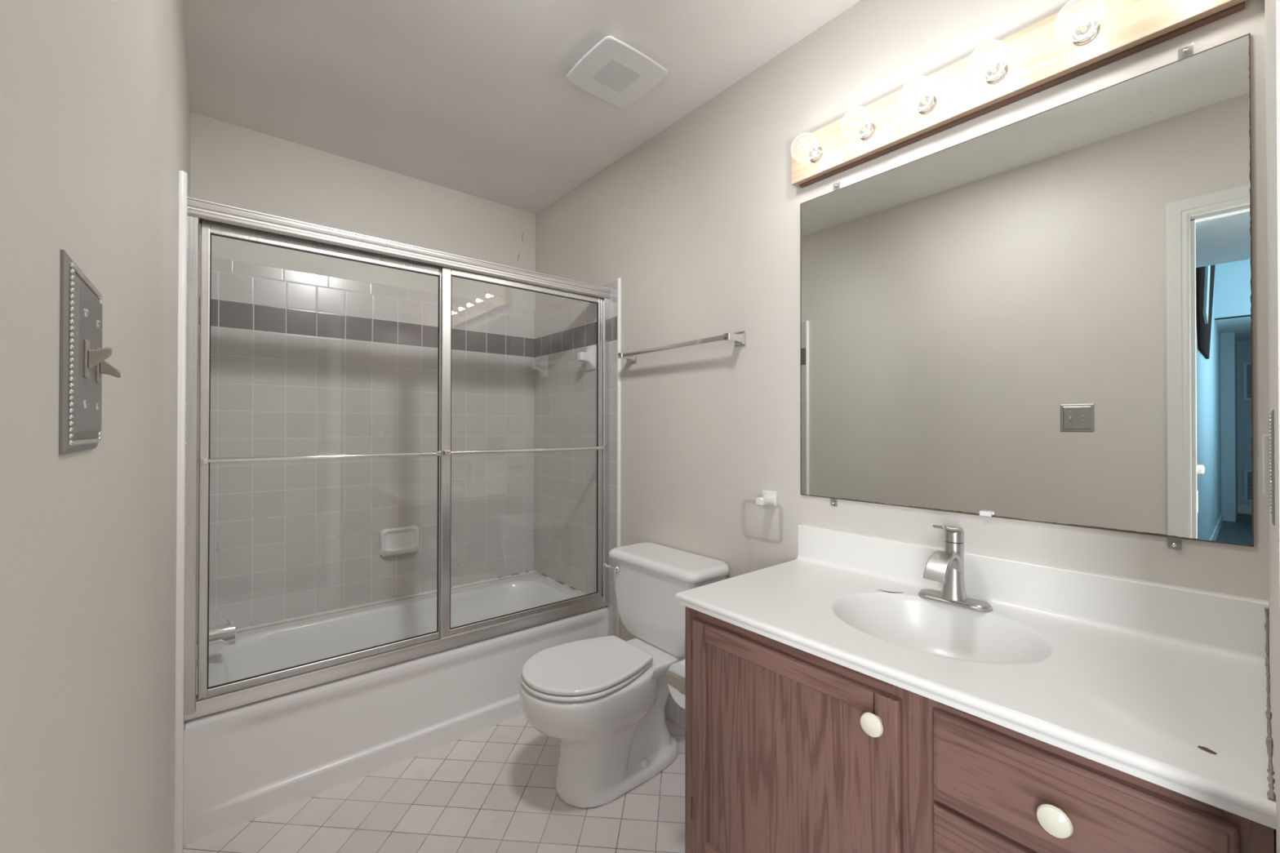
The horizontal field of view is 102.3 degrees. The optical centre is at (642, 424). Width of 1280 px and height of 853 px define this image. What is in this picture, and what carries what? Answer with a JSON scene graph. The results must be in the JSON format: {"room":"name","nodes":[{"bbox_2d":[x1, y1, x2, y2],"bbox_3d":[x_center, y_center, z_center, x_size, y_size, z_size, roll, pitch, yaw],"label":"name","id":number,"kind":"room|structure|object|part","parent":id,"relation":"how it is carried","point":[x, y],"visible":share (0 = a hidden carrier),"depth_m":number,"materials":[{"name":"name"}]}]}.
{"room":"bathroom","nodes":[
{"label":"bathroom","id":0,"kind":"room"},
{"bbox_2d":[0,0,190,852],"bbox_3d":[-0.738,-0.021,0.684,0.115,2.455,3.436,0,0,-40],"label":"wall","id":1,"kind":"structure","parent":0,"point":[95,101],"depth_m":0.39,"materials":[{"name":"paint"}]},
{"bbox_2d":[58,248,121,454],"bbox_3d":[-0.379,-0.043,0.359,0.018,0.123,0.117,0,0,-40],"label":"light switch","id":2,"kind":"object","parent":1,"relation":"attached to","point":[82,362],"visible":1,"depth_m":0.33,"materials":[{"name":"grey metal"}]},
{"bbox_2d":[174,170,187,852],"bbox_3d":[-1.247,0.263,1.392,0.016,1.895,0.012,0,0,-40],"label":"trim","id":3,"kind":"structure","parent":1,"relation":"attached to","point":[183,175],"depth_m":1.39,"materials":[{"name":"white ceramic"}]},
{"bbox_2d":[197,218,441,698],"bbox_3d":[-1.028,0.104,1.744,0.718,1.433,0.048,0,0,-40],"label":"shower door","id":4,"kind":"structure","parent":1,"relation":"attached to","point":[208,228],"depth_m":1.58,"materials":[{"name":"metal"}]},
{"bbox_2d":[182,181,188,850],"bbox_3d":[-1.521,0.268,1.719,0.015,1.889,0.841,0,0,-40],"label":"tiled wall","id":5,"kind":"structure","parent":0,"point":[187,181],"depth_m":1.45,"materials":[{"name":"tile"}]},
{"bbox_2d":[196,618,236,648],"bbox_3d":[-1.499,0.737,1.800,0.127,0.092,0.062,0,0,-40],"label":"tub spout","id":6,"kind":"object","parent":5,"relation":"attached to","point":[225,634],"visible":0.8,"depth_m":1.80,"materials":[{"name":"silver metal"}]},
{"bbox_3d":[-1.465,0.701,1.828,0.018,0.018,0.018,0,0,-40],"label":"diverter knob","id":7,"kind":"part","parent":6,"relation":"part of","materials":[{"name":"silver metal"}]},
{"bbox_2d":[190,111,535,310],"bbox_3d":[-1.248,-0.010,2.571,1.753,2.455,0.117,0,0,-40],"label":"wall","id":8,"kind":"structure","parent":0,"point":[231,165],"depth_m":2.40,"materials":[{"name":"paint"}]},
{"bbox_2d":[196,255,534,632],"bbox_3d":[-1.206,0.123,2.525,1.500,1.589,0.009,0,0,-40],"label":"tiled wall","id":9,"kind":"structure","parent":0,"point":[302,363],"depth_m":2.40,"materials":[{"name":"tile"}]},
{"bbox_2d":[379,525,418,556],"bbox_3d":[-1.173,0.572,2.506,0.178,0.132,0.060,0,0,-40],"label":"soap dish","id":10,"kind":"object","parent":9,"relation":"attached to","point":[402,540],"visible":1,"depth_m":2.51,"materials":[{"name":"white ceramic"}]},
{"bbox_2d":[182,714,684,852],"bbox_3d":[-0.116,1.240,1.207,1.753,0.060,3.651,0,0,-40],"label":"floor","id":11,"kind":"structure","parent":0,"point":[492,789],"depth_m":1.61,"materials":[{"name":"tile"}]},
{"bbox_2d":[183,569,608,846],"bbox_3d":[-0.970,1.028,2.240,1.506,0.376,0.737,0,0,-40],"label":"bathtub","id":12,"kind":"object","parent":11,"relation":"on","point":[244,763],"visible":0.77,"depth_m":1.89,"materials":[{"name":"ceramic"}]},
{"bbox_2d":[519,542,728,808],"bbox_3d":[-0.098,0.859,1.819,0.698,0.711,0.504,0,0,-40],"label":"toilet","id":13,"kind":"object","parent":11,"relation":"on","point":[605,699],"visible":0.96,"depth_m":1.73,"materials":[{"name":"ceramic"}]},
{"bbox_3d":[-0.200,0.820,1.719,0.405,0.014,0.352,0,0,-40],"label":"seat","id":14,"kind":"part","parent":13,"relation":"part of","materials":[{"name":"plastic"}]},
{"bbox_3d":[-0.192,0.802,1.725,0.419,0.016,0.348,0,0,-40],"label":"seat lid","id":15,"kind":"part","parent":13,"relation":"part of","materials":[{"name":"ceramic"}]},
{"bbox_3d":[-0.091,1.023,1.808,0.697,0.383,0.355,0,0,-40],"label":"bowl","id":16,"kind":"part","parent":13,"relation":"part of","materials":[{"name":"ceramic"}]},
{"bbox_3d":[-0.123,0.576,2.064,0.085,0.032,0.025,0,-1,42],"label":"flush lever","id":17,"kind":"part","parent":13,"relation":"part of","materials":[{"name":"silver metal"}]},
{"bbox_3d":[0.089,0.524,1.977,0.212,0.039,0.504,0,0,-40],"label":"tank lid","id":18,"kind":"part","parent":13,"relation":"part of","materials":[{"name":"ceramic"}]},
{"bbox_3d":[0.091,0.691,1.978,0.198,0.306,0.464,0,0,-40],"label":"tank","id":19,"kind":"part","parent":13,"relation":"part of","materials":[{"name":"ceramic"}]},
{"bbox_2d":[684,606,1274,852],"bbox_3d":[0.596,0.832,1.096,0.573,0.758,0.945,0,0,-40],"label":"vanity cabinet","id":20,"kind":"object","parent":11,"relation":"on","point":[788,748],"visible":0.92,"depth_m":0.91,"materials":[{"name":"brown wood"}]},
{"bbox_2d":[665,671,684,694],"bbox_3d":[0.148,0.692,1.407,0.136,0.060,0.104,0,0,-40],"label":"toilet paper holder","id":21,"kind":"object","parent":20,"relation":"attached to","point":[677,682],"visible":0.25,"depth_m":1.37,"materials":[{"name":"beige plastic"}]},
{"bbox_2d":[667,659,684,708],"bbox_3d":[0.147,0.699,1.409,0.107,0.115,0.115,0,0,-40],"label":"toilet paper roll","id":22,"kind":"object","parent":21,"relation":"hanging from","point":[677,668],"visible":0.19,"depth_m":1.39,"materials":[{"name":"white paper"}]},
{"bbox_3d":[0.286,1.022,1.077,0.017,0.045,0.408,0,0,-40],"label":"rail","id":23,"kind":"part","parent":20,"relation":"part of","materials":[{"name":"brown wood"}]},
{"bbox_3d":[0.287,0.501,1.080,0.017,0.045,0.408,0,0,-40],"label":"rail","id":24,"kind":"part","parent":20,"relation":"part of","materials":[{"name":"brown wood"}]},
{"bbox_3d":[0.290,0.761,1.081,0.005,0.488,0.419,0,0,-40],"label":"door","id":25,"kind":"part","parent":20,"relation":"part of","materials":[{"name":"brown wood"}]},
{"bbox_3d":[0.299,0.472,1.095,0.018,0.037,0.469,0,0,-40],"label":"frame rail","id":26,"kind":"part","parent":20,"relation":"part of","materials":[{"name":"brown wood"}]},
{"bbox_3d":[0.405,0.525,0.903,0.029,0.040,0.040,0,0,-40],"label":"knob","id":27,"kind":"part","parent":20,"relation":"part of","materials":[{"name":"beige ceramic"}]},
{"bbox_2d":[675,524,1275,829],"bbox_3d":[0.603,0.440,1.110,0.553,0.246,0.958,0,0,-40],"label":"countertop","id":28,"kind":"structure","parent":20,"relation":"on","point":[1163,685],"depth_m":0.96,"materials":[{"name":"stone"}]},
{"bbox_2d":[918,524,992,611],"bbox_3d":[0.712,0.329,1.206,0.148,0.193,0.158,0,0,-40],"label":"faucet","id":29,"kind":"object","parent":28,"relation":"on","point":[946,566],"visible":1,"depth_m":1.21,"materials":[{"name":"silver metal"}]},
{"bbox_3d":[0.711,0.335,1.205,0.144,0.070,0.046,0,0,-40],"label":"spout","id":30,"kind":"part","parent":29,"relation":"part of","materials":[{"name":"silver metal"}]},
{"bbox_3d":[0.722,0.257,1.215,0.116,0.049,0.038,0,0,-40],"label":"handle","id":31,"kind":"part","parent":29,"relation":"part of","materials":[{"name":"silver metal"}]},
{"bbox_3d":[0.747,0.419,1.235,0.054,0.012,0.158,0,0,-40],"label":"plate","id":32,"kind":"part","parent":29,"relation":"part of","materials":[{"name":"silver metal"}]},
{"bbox_3d":[0.585,0.701,0.722,0.017,0.154,0.330,0,0,-40],"label":"drawer","id":33,"kind":"part","parent":20,"relation":"part of","materials":[{"name":"brown wood"}]},
{"bbox_3d":[0.597,0.621,0.737,0.018,0.028,0.310,0,0,-40],"label":"frame rail","id":34,"kind":"part","parent":20,"relation":"part of","materials":[{"name":"brown wood"}]},
{"bbox_3d":[0.568,0.543,0.708,0.029,0.040,0.040,0,0,-40],"label":"knob","id":35,"kind":"part","parent":20,"relation":"part of","materials":[{"name":"beige ceramic"}]},
{"bbox_3d":[0.597,0.467,0.738,0.018,0.032,0.310,0,0,-40],"label":"frame rail","id":36,"kind":"part","parent":20,"relation":"part of","materials":[{"name":"brown wood"}]},
{"bbox_3d":[0.585,0.543,0.723,0.017,0.146,0.330,0,0,-40],"label":"drawer","id":37,"kind":"part","parent":20,"relation":"part of","materials":[{"name":"brown wood"}]},
{"bbox_2d":[182,0,860,213],"bbox_3d":[-0.113,-1.274,1.223,1.753,0.060,3.651,0,0,-40],"label":"ceiling","id":38,"kind":"structure","parent":0,"point":[476,98],"depth_m":1.82,"materials":[{"name":"paint"}]},
{"bbox_2d":[566,35,667,107],"bbox_3d":[-0.089,-1.224,1.789,0.274,0.034,0.274,0,0,-40],"label":"exhaust fan","id":39,"kind":"object","parent":38,"relation":"attached to","point":[613,71],"visible":1,"depth_m":1.77,"materials":[{"name":"white plastic"}]},
{"bbox_3d":[-0.089,-1.208,1.789,0.124,0.004,0.124,0,0,-40],"label":"light panel","id":40,"kind":"part","parent":39,"relation":"part of","materials":[{"name":"white plastic"}]},
{"bbox_2d":[533,280,617,636],"bbox_3d":[-0.371,0.275,2.700,0.008,1.889,0.811,0,0,-40],"label":"tiled wall","id":41,"kind":"structure","parent":0,"point":[565,482],"depth_m":2.70,"materials":[{"name":"tile"}]},
{"bbox_2d":[184,196,610,720],"bbox_3d":[-0.749,0.101,1.978,1.500,1.505,0.071,0,0,-40],"label":"shower door frame","id":42,"kind":"object","parent":41,"relation":"attached to","point":[197,209],"visible":0.89,"depth_m":1.67,"materials":[{"name":"metal"}]},
{"bbox_2d":[440,266,605,639],"bbox_3d":[-0.466,0.108,2.189,0.753,1.433,0.048,0,0,-40],"label":"shower door","id":43,"kind":"structure","parent":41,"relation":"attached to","point":[446,631],"depth_m":2.03,"materials":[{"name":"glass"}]},
{"bbox_2d":[531,344,596,377],"bbox_3d":[-0.431,-0.328,2.711,0.076,0.124,0.560,0,0,-40],"label":"shower towel bar","id":44,"kind":"object","parent":41,"relation":"attached to","point":[588,357],"visible":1,"depth_m":2.55,"materials":[{"name":"white ceramic"}]},
{"bbox_3d":[-0.583,-0.327,2.893,0.076,0.124,0.086,0,0,-40],"label":"post","id":45,"kind":"part","parent":44,"relation":"part of","materials":[{"name":"white ceramic"}]},
{"bbox_3d":[-0.279,-0.329,2.530,0.076,0.124,0.086,0,0,-40],"label":"post","id":46,"kind":"part","parent":44,"relation":"part of","materials":[{"name":"white ceramic"}]},
{"bbox_2d":[535,0,1268,693],"bbox_3d":[0.328,-0.012,1.962,0.115,2.455,2.842,0,0,-40],"label":"wall","id":47,"kind":"structure","parent":0,"point":[698,224],"depth_m":1.77,"materials":[{"name":"paint"}]},
{"bbox_2d":[617,278,621,638],"bbox_3d":[-0.108,0.271,2.384,0.011,1.895,0.012,0,0,-40],"label":"trim","id":48,"kind":"structure","parent":47,"relation":"attached to","point":[619,280],"depth_m":2.38,"materials":[{"name":"white ceramic"}]},
{"bbox_2d":[664,693,684,730],"bbox_3d":[0.198,1.162,2.013,0.009,0.108,0.940,0,0,-40],"label":"baseboard","id":49,"kind":"structure","parent":47,"relation":"attached to","point":[674,713],"depth_m":2.08,"materials":[{"name":"tile"}]},
{"bbox_2d":[617,330,746,363],"bbox_3d":[0.126,-0.304,2.055,0.079,0.052,0.660,0,0,-40],"label":"towel bar","id":50,"kind":"object","parent":47,"relation":"attached to","point":[739,338],"visible":1,"depth_m":1.94,"materials":[{"name":"silver metal"}]},
{"bbox_2d":[746,489,778,544],"bbox_3d":[0.410,0.306,1.721,0.066,0.163,0.164,0,0,-40],"label":"towel ring","id":51,"kind":"object","parent":47,"relation":"attached to","point":[769,498],"visible":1,"depth_m":1.72,"materials":[{"name":"white ceramic"}]},
{"bbox_2d":[791,0,1245,187],"bbox_3d":[0.756,-0.830,1.256,0.144,0.140,0.951,0,0,-40],"label":"vanity light","id":52,"kind":"object","parent":47,"relation":"attached to","point":[1049,52],"depth_m":1.20,"materials":[{"name":"brown wood"}]},
{"bbox_3d":[0.492,-0.823,1.540,0.104,0.079,0.079,0,0,-40],"label":"light bulb","id":53,"kind":"part","parent":52,"relation":"part of","materials":[{"name":"white glass"}]},
{"bbox_3d":[0.517,-0.823,1.561,0.038,0.025,0.025,0,0,-40],"label":"stem","id":54,"kind":"part","parent":52,"relation":"part of","materials":[{"name":"silver metal"}]},
{"bbox_2d":[808,146,822,162],"bbox_3d":[0.527,-0.822,1.569,0.013,0.044,0.044,0,0,-40],"label":"socket","id":55,"kind":"object","parent":52,"relation":"attached to","point":[819,158],"depth_m":1.56,"materials":[{"name":"silver metal"}]},
{"bbox_3d":[0.595,-0.823,1.417,0.104,0.079,0.079,0,0,-40],"label":"light bulb","id":56,"kind":"part","parent":52,"relation":"part of","materials":[{"name":"white glass"}]},
{"bbox_3d":[0.620,-0.823,1.438,0.038,0.025,0.025,0,0,-40],"label":"stem","id":57,"kind":"part","parent":52,"relation":"part of","materials":[{"name":"silver metal"}]},
{"bbox_2d":[858,123,875,140],"bbox_3d":[0.630,-0.823,1.446,0.013,0.044,0.044,0,0,-40],"label":"socket","id":58,"kind":"object","parent":52,"relation":"attached to","point":[871,135],"depth_m":1.44,"materials":[{"name":"silver metal"}]},
{"bbox_3d":[0.696,-0.824,1.296,0.104,0.079,0.079,0,0,-40],"label":"light bulb","id":59,"kind":"part","parent":52,"relation":"part of","materials":[{"name":"white glass"}]},
{"bbox_3d":[0.722,-0.824,1.317,0.038,0.025,0.025,0,0,-40],"label":"stem","id":60,"kind":"part","parent":52,"relation":"part of","materials":[{"name":"silver metal"}]},
{"bbox_2d":[917,94,936,114],"bbox_3d":[0.731,-0.824,1.325,0.013,0.044,0.044,0,0,-40],"label":"socket","id":61,"kind":"object","parent":52,"relation":"attached to","point":[931,109],"depth_m":1.32,"materials":[{"name":"silver metal"}]},
{"bbox_3d":[0.794,-0.825,1.179,0.104,0.079,0.079,0,0,-40],"label":"light bulb","id":62,"kind":"part","parent":52,"relation":"part of","materials":[{"name":"white glass"}]},
{"bbox_3d":[0.820,-0.825,1.200,0.038,0.025,0.025,0,0,-40],"label":"stem","id":63,"kind":"part","parent":52,"relation":"part of","materials":[{"name":"silver metal"}]},
{"bbox_2d":[985,62,1007,84],"bbox_3d":[0.829,-0.824,1.208,0.013,0.044,0.044,0,0,-40],"label":"socket","id":64,"kind":"object","parent":52,"relation":"attached to","point":[1002,78],"depth_m":1.20,"materials":[{"name":"silver metal"}]},
{"bbox_3d":[0.898,-0.825,1.055,0.104,0.079,0.079,0,0,-40],"label":"light bulb","id":65,"kind":"part","parent":52,"relation":"part of","materials":[{"name":"white glass"}]},
{"bbox_3d":[0.923,-0.825,1.076,0.038,0.025,0.025,0,0,-40],"label":"stem","id":66,"kind":"part","parent":52,"relation":"part of","materials":[{"name":"silver metal"}]},
{"bbox_2d":[1071,20,1099,45],"bbox_3d":[0.932,-0.825,1.084,0.013,0.044,0.044,0,0,-40],"label":"socket","id":67,"kind":"object","parent":52,"relation":"attached to","point":[1093,39],"depth_m":1.08,"materials":[{"name":"silver metal"}]},
{"bbox_2d":[800,32,1253,546],"bbox_3d":[0.807,-0.243,1.292,0.012,0.934,0.934,0,0,-40],"label":"mirror","id":68,"kind":"object","parent":47,"relation":"attached to","point":[1046,317],"visible":1,"depth_m":1.15,"materials":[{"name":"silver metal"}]},
{"bbox_2d":[795,524,1269,666],"bbox_3d":[0.803,0.385,1.275,0.034,0.134,0.951,0,0,-40],"label":"backsplash","id":69,"kind":"structure","parent":47,"relation":"attached to","point":[1222,624],"depth_m":1.11,"materials":[{"name":"stone"}]},
{"bbox_2d":[1166,536,1182,550],"bbox_3d":[1.042,0.234,1.009,0.010,0.026,0.020,0,0,-40],"label":"mirror clip","id":70,"kind":"object","parent":47,"relation":"attached to","point":[1174,544],"visible":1,"depth_m":1.01,"materials":[{"name":"clear plastic"}]},
{"bbox_2d":[1177,47,1188,60],"bbox_3d":[1.056,-0.723,1.000,0.010,0.026,0.020,0,0,-40],"label":"mirror clip","id":71,"kind":"object","parent":47,"relation":"attached to","point":[1185,50],"visible":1,"depth_m":1.00,"materials":[{"name":"clear plastic"}]},
{"bbox_2d":[1264,0,1279,852],"bbox_3d":[0.862,-0.020,0.632,0.773,2.455,0.115,0,0,-40],"label":"wall","id":72,"kind":"structure","parent":0,"point":[1272,7],"depth_m":0.53,"materials":[{"name":"paint"}]},
{"bbox_2d":[1262,409,1275,525],"bbox_3d":[0.708,0.046,0.583,0.115,0.122,0.008,0,0,-40],"label":"outlet","id":73,"kind":"object","parent":72,"relation":"attached to","point":[1268,480],"visible":1,"depth_m":0.55,"materials":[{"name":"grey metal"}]},
{"bbox_2d":[1262,435,1270,495],"bbox_3d":[0.721,0.046,0.595,0.034,0.068,0.005,0,0,-40],"label":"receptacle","id":74,"kind":"object","parent":73,"relation":"attached to","point":[1266,465],"depth_m":0.58,"materials":[{"name":"white plastic"}]},
{"bbox_3d":[0.710,0.046,0.581,0.115,0.122,0.003,0,0,-40],"label":"plate","id":75,"kind":"part","parent":73,"relation":"part of","materials":[{"name":"grey metal"}]}
]}

